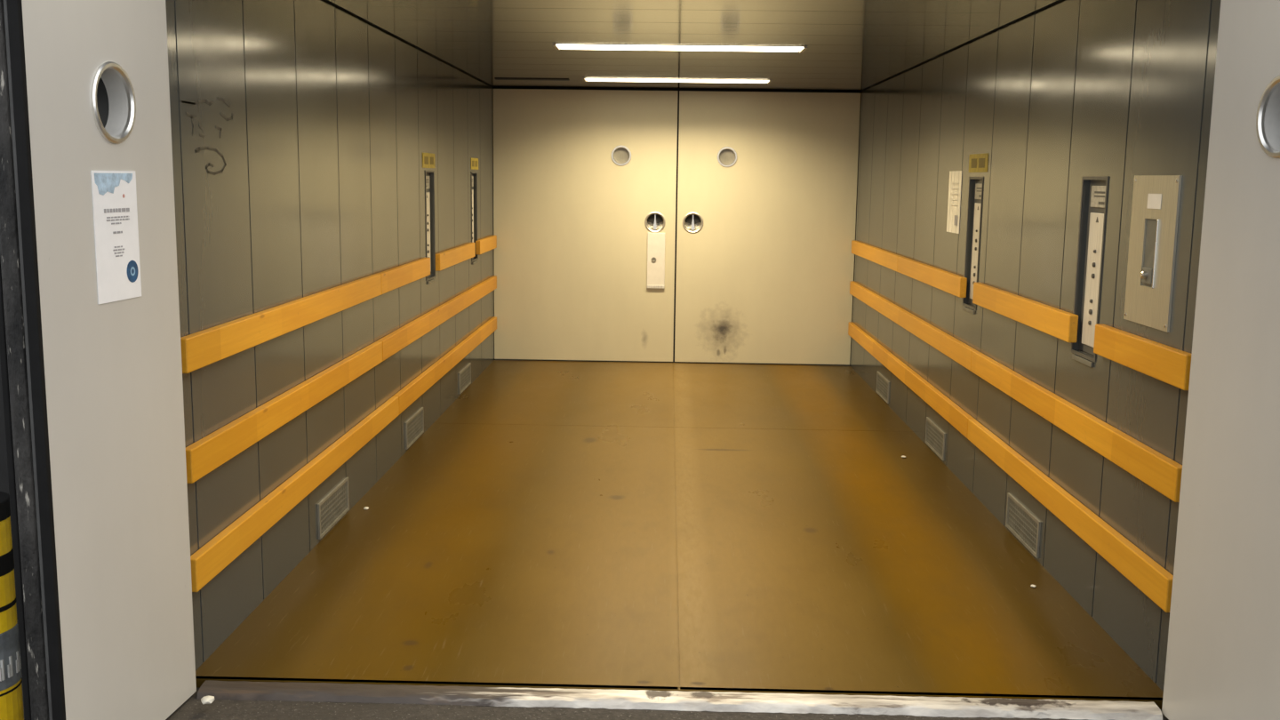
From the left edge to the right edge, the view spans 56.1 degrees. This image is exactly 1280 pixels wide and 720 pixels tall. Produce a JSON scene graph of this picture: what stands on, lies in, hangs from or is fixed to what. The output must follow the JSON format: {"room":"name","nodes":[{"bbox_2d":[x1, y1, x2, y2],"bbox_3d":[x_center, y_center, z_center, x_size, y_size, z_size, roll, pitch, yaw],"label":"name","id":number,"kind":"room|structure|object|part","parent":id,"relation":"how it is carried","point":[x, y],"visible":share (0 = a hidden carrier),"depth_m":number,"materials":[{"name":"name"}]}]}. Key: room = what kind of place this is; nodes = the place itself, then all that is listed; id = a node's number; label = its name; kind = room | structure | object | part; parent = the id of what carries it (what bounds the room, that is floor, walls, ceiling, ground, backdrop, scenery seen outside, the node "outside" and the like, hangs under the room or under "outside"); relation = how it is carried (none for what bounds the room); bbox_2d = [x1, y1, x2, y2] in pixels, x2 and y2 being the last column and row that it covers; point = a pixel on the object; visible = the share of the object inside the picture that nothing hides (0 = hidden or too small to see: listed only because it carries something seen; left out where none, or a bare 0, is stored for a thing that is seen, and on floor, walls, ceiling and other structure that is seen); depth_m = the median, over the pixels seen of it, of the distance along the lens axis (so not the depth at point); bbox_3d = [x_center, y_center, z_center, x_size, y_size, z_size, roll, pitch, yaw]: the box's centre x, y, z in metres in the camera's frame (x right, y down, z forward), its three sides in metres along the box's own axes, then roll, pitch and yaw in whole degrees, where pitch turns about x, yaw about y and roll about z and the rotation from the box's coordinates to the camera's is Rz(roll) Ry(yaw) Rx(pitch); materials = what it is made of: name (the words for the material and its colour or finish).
{"room":"freight elevator","nodes":[
{"label":"freight elevator","id":0,"kind":"room"},
{"bbox_2d":[0,363,17,619],"bbox_3d":[-2.933,-0.676,3.675,2.860,3.500,0.150,1,9,1],"label":"wall","id":1,"kind":"structure","parent":0,"point":[4,470],"depth_m":3.72,"materials":[{"name":"paint"}]},
{"bbox_2d":[165,0,494,670],"bbox_3d":[-1.370,-0.675,6.927,0.100,2.360,6.748,1,9,1],"label":"wall","id":2,"kind":"structure","parent":0,"point":[321,186],"depth_m":4.87,"materials":[{"name":"metal"}]},
{"bbox_2d":[180,96,232,175],"bbox_3d":[-1.385,-0.723,3.868,0.001,0.253,0.438,1,9,1],"label":"scratched writing","id":3,"kind":"object","parent":2,"relation":"attached to","point":[197,150],"visible":1,"depth_m":3.86,"materials":[{"name":"grey paint"}]},
{"bbox_2d":[180,273,381,373],"bbox_3d":[-1.356,-0.197,4.857,0.034,0.106,2.478,1,9,1],"label":"rail","id":4,"kind":"object","parent":2,"relation":"attached to","point":[199,349],"visible":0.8,"depth_m":4.37,"materials":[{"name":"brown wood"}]},
{"bbox_2d":[185,341,382,483],"bbox_3d":[-1.361,0.142,4.909,0.034,0.106,2.478,1,9,1],"label":"rail","id":5,"kind":"object","parent":2,"relation":"attached to","point":[215,449],"visible":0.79,"depth_m":4.44,"materials":[{"name":"brown wood"}]},
{"bbox_2d":[190,396,399,591],"bbox_3d":[-1.361,0.460,5.134,0.034,0.106,2.828,1,9,1],"label":"rail","id":6,"kind":"object","parent":2,"relation":"attached to","point":[217,554],"visible":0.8,"depth_m":4.55,"materials":[{"name":"brown wood"}]},
{"bbox_2d":[317,477,349,539],"bbox_3d":[-1.371,0.659,5.383,0.008,0.156,0.472,1,9,1],"label":"air vent","id":7,"kind":"object","parent":2,"relation":"in","point":[335,505],"visible":1,"depth_m":5.37,"materials":[{"name":"grey metal"}]},
{"bbox_2d":[376,257,430,294],"bbox_3d":[-1.311,-0.478,6.708,0.034,0.106,1.258,1,9,1],"label":"rail","id":8,"kind":"object","parent":2,"relation":"attached to","point":[396,277],"visible":0.86,"depth_m":6.62,"materials":[{"name":"brown wood"}]},
{"bbox_2d":[405,407,423,449],"bbox_3d":[-1.329,0.399,7.093,0.008,0.156,0.472,1,9,1],"label":"air vent","id":9,"kind":"object","parent":2,"relation":"in","point":[414,426],"visible":1,"depth_m":7.08,"materials":[{"name":"grey metal"}]},
{"bbox_2d":[422,152,435,167],"bbox_3d":[-1.299,-1.228,7.397,0.003,0.090,0.390,1,9,1],"label":"sticker","id":10,"kind":"object","parent":2,"relation":"attached to","point":[428,159],"visible":1,"depth_m":7.39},
{"bbox_2d":[424,156,433,164],"bbox_3d":[-1.298,-1.227,7.395,0.001,0.047,0.285,1,9,1],"label":"print","id":11,"kind":"object","parent":10,"relation":"attached to","point":[428,160],"depth_m":7.39},
{"bbox_2d":[424,170,435,284],"bbox_3d":[-1.314,-0.828,7.478,0.034,0.696,0.274,1,9,1],"label":"control panel","id":12,"kind":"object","parent":2,"relation":"attached to","point":[427,172],"depth_m":7.50,"materials":[{"name":"silver metal"}]},
{"bbox_3d":[-1.326,-0.792,7.478,0.007,0.498,0.172,1,9,1],"label":"plate","id":13,"kind":"part","parent":12,"relation":"part of","materials":[{"name":"silver metal"}]},
{"bbox_3d":[-1.330,-0.839,7.477,0.002,0.648,0.248,1,9,1],"label":"plate","id":14,"kind":"part","parent":12,"relation":"part of","materials":[{"name":"silver metal"}]},
{"bbox_2d":[376,275,496,361],"bbox_3d":[-1.281,-0.353,8.173,0.034,0.106,4.118,1,9,1],"label":"rail","id":15,"kind":"object","parent":2,"relation":"attached to","point":[396,340],"visible":0.86,"depth_m":7.43,"materials":[{"name":"brown wood"}]},
{"bbox_2d":[392,316,496,414],"bbox_3d":[-1.282,-0.035,8.398,0.034,0.106,3.768,1,9,1],"label":"rail","id":16,"kind":"object","parent":2,"relation":"attached to","point":[420,385],"visible":0.86,"depth_m":7.78,"materials":[{"name":"brown wood"}]},
{"bbox_2d":[435,242,475,271],"bbox_3d":[-1.272,-0.725,8.338,0.034,0.106,1.400,1,9,1],"label":"rail","id":17,"kind":"object","parent":2,"relation":"attached to","point":[449,258],"visible":1,"depth_m":8.16,"materials":[{"name":"brown wood"}]},
{"bbox_2d":[458,362,471,394],"bbox_3d":[-1.287,0.134,8.842,0.008,0.156,0.472,1,9,1],"label":"air vent","id":18,"kind":"object","parent":2,"relation":"in","point":[465,374],"visible":1,"depth_m":8.82,"materials":[{"name":"grey metal"}]},
{"bbox_2d":[471,171,477,264],"bbox_3d":[-1.273,-1.083,9.163,0.034,0.696,0.264,1,9,1],"label":"control panel","id":19,"kind":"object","parent":2,"relation":"attached to","point":[472,172],"depth_m":9.20,"materials":[{"name":"silver metal"}]},
{"bbox_3d":[-1.285,-1.048,9.163,0.007,0.498,0.172,1,9,1],"label":"plate","id":20,"kind":"part","parent":19,"relation":"part of","materials":[{"name":"silver metal"}]},
{"bbox_2d":[471,157,478,169],"bbox_3d":[-1.257,-1.492,9.131,0.003,0.085,0.340,1,9,1],"label":"sticker","id":21,"kind":"object","parent":2,"relation":"attached to","point":[474,161],"visible":1,"depth_m":9.15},
{"bbox_2d":[472,160,477,167],"bbox_3d":[-1.256,-1.491,9.130,0.001,0.044,0.248,1,9,1],"label":"print","id":22,"kind":"object","parent":21,"relation":"attached to","point":[474,163],"depth_m":9.13},
{"bbox_2d":[475,235,496,254],"bbox_3d":[-1.238,-0.933,9.711,0.034,0.106,0.900,1,9,1],"label":"rail","id":23,"kind":"object","parent":2,"relation":"attached to","point":[483,245],"visible":1,"depth_m":9.57,"materials":[{"name":"brown wood"}]},
{"bbox_2d":[21,681,1168,719],"bbox_3d":[-0.001,1.751,-0.858,12.000,0.004,9.400,1,9,1],"label":"ground","id":24,"kind":"structure","parent":0,"point":[193,708],"depth_m":3.62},
{"bbox_2d":[0,491,23,719],"bbox_3d":[-1.756,0.735,3.178,0.210,0.750,0.208,1,9,1],"label":"barrier post","id":25,"kind":"object","parent":24,"relation":"on","point":[11,688],"visible":0.94,"depth_m":3.15,"materials":[{"name":"yellow metal"}]},
{"bbox_2d":[200,695,214,703],"bbox_3d":[-1.295,1.017,3.592,0.039,0.020,0.044,1,9,1],"label":"paper scrap","id":26,"kind":"object","parent":24,"relation":"on","point":[206,700],"visible":1,"depth_m":3.58,"materials":[{"name":"white paper"}]},
{"bbox_2d":[196,680,1162,719],"bbox_3d":[0.110,1.052,3.692,2.940,0.040,0.087,1,9,1],"label":"threshold strip","id":27,"kind":"object","parent":24,"relation":"on","point":[947,707],"visible":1,"depth_m":3.68,"materials":[{"name":"metal"}]},
{"bbox_2d":[483,81,871,365],"bbox_3d":[0.288,-1.123,10.253,3.280,2.490,0.040,1,9,1],"label":"wall","id":28,"kind":"structure","parent":0,"point":[540,88],"depth_m":10.09,"materials":[{"name":"black metal"}]},
{"bbox_2d":[493,88,677,361],"bbox_3d":[-0.469,-1.123,10.169,1.537,2.272,0.081,1,9,1],"label":"door","id":29,"kind":"structure","parent":28,"relation":"in","point":[585,180],"depth_m":10.14,"materials":[{"name":"beige paint"}]},
{"bbox_3d":[-0.156,-1.717,10.093,0.132,0.132,0.001,1,9,1],"label":"glass","id":30,"kind":"part","parent":29,"relation":"part of","materials":[{"name":"beige glass"}]},
{"bbox_3d":[0.128,-1.166,10.154,0.176,0.176,0.064,1,9,1],"label":"handle","id":31,"kind":"part","parent":29,"relation":"part of","materials":[{"name":"metal"}]},
{"bbox_3d":[0.136,-0.846,10.170,0.152,0.462,0.014,1,9,1],"label":"lock plate","id":32,"kind":"part","parent":29,"relation":"part of","materials":[{"name":"metal"}]},
{"bbox_2d":[674,90,860,364],"bbox_3d":[1.061,-1.099,10.141,1.497,2.272,0.070,1,9,1],"label":"door","id":33,"kind":"structure","parent":28,"relation":"in","point":[767,184],"depth_m":10.11,"materials":[{"name":"beige paint"}]},
{"bbox_3d":[0.447,-1.161,10.147,0.176,0.176,0.064,1,9,1],"label":"handle","id":34,"kind":"part","parent":33,"relation":"part of","materials":[{"name":"metal"}]},
{"bbox_3d":[0.728,-1.702,10.074,0.132,0.132,0.001,1,9,1],"label":"glass","id":35,"kind":"part","parent":33,"relation":"part of","materials":[{"name":"beige glass"}]},
{"bbox_2d":[195,360,1163,709],"bbox_3d":[0.190,0.573,7.043,3.120,0.100,6.678,1,9,1],"label":"floor","id":36,"kind":"structure","parent":0,"point":[562,524],"depth_m":4.95,"materials":[{"name":"plastic"}]},
{"bbox_2d":[328,0,1057,90],"bbox_3d":[0.221,-1.750,6.668,3.020,0.006,6.636,1,9,1],"label":"ceiling","id":37,"kind":"structure","parent":0,"point":[852,44],"depth_m":6.17,"materials":[{"name":"grey metal"}]},
{"bbox_2d":[494,78,569,80],"bbox_3d":[-0.820,-2.133,9.135,0.560,0.007,0.100,1,9,1],"label":"ceiling slot","id":38,"kind":"object","parent":37,"relation":"attached to","point":[543,79],"visible":1,"depth_m":9.09,"materials":[{"name":"black metal"}]},
{"bbox_2d":[582,77,772,83],"bbox_3d":[0.279,-2.107,9.072,1.412,0.010,0.276,1,9,1],"label":"recessed light","id":39,"kind":"object","parent":37,"relation":"in","point":[585,79],"visible":1,"depth_m":9.02,"materials":[{"name":"beige plastic"}]},
{"bbox_2d":[552,43,807,53],"bbox_3d":[0.223,-1.760,6.788,1.412,0.010,0.276,1,9,1],"label":"recessed light","id":40,"kind":"object","parent":37,"relation":"in","point":[564,46],"visible":1,"depth_m":6.75,"materials":[{"name":"beige plastic"}]},
{"bbox_2d":[557,44,802,51],"bbox_3d":[0.223,-1.762,6.788,1.372,0.006,0.250,1,9,1],"label":"diffuser","id":41,"kind":"object","parent":40,"relation":"attached to","point":[643,47],"depth_m":6.75,"materials":[{"name":"beige plastic"}]},
{"bbox_2d":[849,0,1221,691],"bbox_3d":[1.785,-0.623,6.858,0.100,2.360,6.748,1,9,1],"label":"wall","id":42,"kind":"structure","parent":0,"point":[1062,93],"depth_m":4.90,"materials":[{"name":"metal"}]},
{"bbox_2d":[324,0,1062,86],"bbox_3d":[0.223,-1.824,6.724,3.280,0.045,6.768,1,9,1],"label":"trim","id":43,"kind":"structure","parent":42,"relation":"attached to","point":[328,1],"depth_m":6.61,"materials":[{"name":"black metal"}]},
{"bbox_2d":[851,240,900,271],"bbox_3d":[1.769,-0.797,9.076,0.034,0.106,2.052,1,9,1],"label":"rail","id":44,"kind":"object","parent":42,"relation":"attached to","point":[886,259],"visible":0.87,"depth_m":8.90,"materials":[{"name":"brown wood"}]},
{"bbox_2d":[876,371,889,403],"bbox_3d":[1.756,0.196,8.697,0.008,0.156,0.472,1,9,1],"label":"air vent","id":45,"kind":"object","parent":42,"relation":"in","point":[883,385],"visible":1,"depth_m":8.69,"materials":[{"name":"grey metal"}]},
{"bbox_2d":[848,322,974,438],"bbox_3d":[1.735,0.041,8.159,0.034,0.106,4.118,1,9,1],"label":"rail","id":46,"kind":"object","parent":42,"relation":"attached to","point":[939,402],"visible":0.86,"depth_m":7.41,"materials":[{"name":"orange wood"}]},
{"bbox_2d":[849,280,977,370],"bbox_3d":[1.740,-0.303,8.107,0.034,0.106,4.118,1,9,1],"label":"rail","id":47,"kind":"object","parent":42,"relation":"attached to","point":[949,346],"visible":0.86,"depth_m":7.35,"materials":[{"name":"brown wood"}]},
{"bbox_2d":[897,256,967,297],"bbox_3d":[1.723,-0.511,7.191,0.034,0.106,1.754,1,9,1],"label":"rail","id":48,"kind":"object","parent":42,"relation":"attached to","point":[955,284],"visible":1,"depth_m":6.95,"materials":[{"name":"brown wood"}]},
{"bbox_2d":[925,416,945,460],"bbox_3d":[1.715,0.455,6.987,0.008,0.156,0.472,1,9,1],"label":"air vent","id":49,"kind":"object","parent":42,"relation":"in","point":[935,437],"visible":1,"depth_m":6.98,"materials":[{"name":"grey metal"}]},
{"bbox_2d":[946,170,962,233],"bbox_3d":[1.729,-0.870,6.616,0.008,0.336,0.276,1,9,1],"label":"paper sign","id":50,"kind":"object","parent":42,"relation":"attached to","point":[955,187],"visible":1,"depth_m":6.60,"materials":[{"name":"white paper"}]},
{"bbox_2d":[954,215,957,225],"bbox_3d":[1.722,-0.761,6.551,0.001,0.055,0.060,1,9,1],"label":"print","id":51,"kind":"object","parent":50,"relation":"attached to","point":[956,216],"depth_m":6.55},
{"bbox_2d":[962,176,983,314],"bbox_3d":[1.728,-0.594,6.205,0.034,0.696,0.274,1,9,1],"label":"control panel","id":52,"kind":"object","parent":42,"relation":"attached to","point":[979,180],"depth_m":6.22,"materials":[{"name":"silver metal"}]},
{"bbox_3d":[1.739,-0.558,6.205,0.007,0.498,0.172,1,9,1],"label":"plate","id":53,"kind":"part","parent":52,"relation":"part of","materials":[{"name":"silver metal"}]},
{"bbox_3d":[1.744,-0.605,6.204,0.002,0.648,0.248,1,9,1],"label":"plate","id":54,"kind":"part","parent":52,"relation":"part of","materials":[{"name":"silver metal"}]},
{"bbox_2d":[968,152,988,172],"bbox_3d":[1.723,-1.003,6.123,0.003,0.092,0.370,1,9,1],"label":"sticker","id":55,"kind":"object","parent":42,"relation":"attached to","point":[978,163],"visible":1,"depth_m":6.11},
{"bbox_2d":[971,158,984,167],"bbox_3d":[1.722,-1.003,6.121,0.001,0.048,0.270,1,9,1],"label":"print","id":56,"kind":"object","parent":55,"relation":"attached to","point":[976,163],"depth_m":6.12},
{"bbox_2d":[1005,492,1040,558],"bbox_3d":[1.673,0.718,5.258,0.008,0.156,0.472,1,9,1],"label":"air vent","id":57,"kind":"object","parent":42,"relation":"in","point":[1020,521],"visible":1,"depth_m":5.24,"materials":[{"name":"grey metal"}]},
{"bbox_2d":[972,282,1078,342],"bbox_3d":[1.678,-0.229,5.331,0.034,0.106,1.470,1,9,1],"label":"rail","id":58,"kind":"object","parent":42,"relation":"attached to","point":[1060,324],"visible":1,"depth_m":5.12,"materials":[{"name":"brown wood"}]},
{"bbox_2d":[967,418,1173,612],"bbox_3d":[1.656,0.536,4.896,0.034,0.106,2.478,1,9,1],"label":"rail","id":59,"kind":"object","parent":42,"relation":"attached to","point":[1149,577],"visible":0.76,"depth_m":4.43,"materials":[{"name":"orange wood"}]},
{"bbox_2d":[970,351,1182,502],"bbox_3d":[1.660,0.192,4.843,0.034,0.106,2.478,1,9,1],"label":"rail","id":60,"kind":"object","parent":42,"relation":"attached to","point":[1163,474],"visible":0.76,"depth_m":4.37,"materials":[{"name":"orange wood"}]},
{"bbox_2d":[1070,176,1108,367],"bbox_3d":[1.687,-0.333,4.488,0.034,0.696,0.269,1,9,1],"label":"control panel","id":61,"kind":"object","parent":42,"relation":"attached to","point":[1098,198],"depth_m":4.50,"materials":[{"name":"silver metal"}]},
{"bbox_3d":[1.697,-0.298,4.487,0.007,0.498,0.172,1,9,1],"label":"plate","id":62,"kind":"part","parent":61,"relation":"part of","materials":[{"name":"silver metal"}]},
{"bbox_3d":[1.703,-0.344,4.486,0.002,0.648,0.243,1,9,1],"label":"plate","id":63,"kind":"part","parent":61,"relation":"part of","materials":[{"name":"silver metal"}]},
{"bbox_2d":[1093,323,1191,390],"bbox_3d":[1.644,-0.019,3.950,0.034,0.106,0.775,1,9,1],"label":"rail","id":64,"kind":"object","parent":42,"relation":"attached to","point":[1171,365],"visible":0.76,"depth_m":3.88,"materials":[{"name":"brown wood"}]},
{"bbox_2d":[1123,175,1182,332],"bbox_3d":[1.652,-0.355,3.906,0.028,0.486,0.364,1,9,1],"label":"steel plate","id":65,"kind":"object","parent":42,"relation":"attached to","point":[1156,198],"visible":1,"depth_m":3.89,"materials":[{"name":"silver metal"}]},
{"bbox_3d":[0.151,-1.817,3.401,3.280,1.082,0.202,1,9,1],"label":"wall","id":66,"kind":"structure","parent":0,"visible":0},
{"bbox_2d":[0,0,196,719],"bbox_3d":[-1.436,-0.079,3.196,0.111,2.338,0.713,2,9,5],"label":"door","id":67,"kind":"structure","parent":66,"relation":"in","point":[92,392],"depth_m":3.06,"materials":[{"name":"grey paint"}]},
{"bbox_3d":[-1.437,-0.674,3.148,0.001,0.174,0.174,2,9,5],"label":"glass","id":68,"kind":"part","parent":67,"relation":"part of","materials":[{"name":"black glass"}]},
{"bbox_2d":[90,170,141,303],"bbox_3d":[-1.383,-0.328,3.180,0.004,0.341,0.218,2,9,5],"label":"notice","id":69,"kind":"object","parent":67,"relation":"attached to","point":[114,192],"visible":1,"depth_m":3.17,"materials":[{"name":"white paper"}]},
{"bbox_2d":[94,173,132,195],"bbox_3d":[-1.380,-0.462,3.156,0.001,0.057,0.192,2,9,5],"label":"print","id":70,"kind":"object","parent":69,"relation":"attached to","point":[106,182],"depth_m":3.13},
{"bbox_2d":[1161,0,1279,719],"bbox_3d":[1.664,-0.028,3.129,0.111,2.338,0.713,0,9,-3],"label":"door","id":71,"kind":"structure","parent":66,"relation":"in","point":[1223,654],"depth_m":3.25,"materials":[{"name":"grey paint"}]}
]}

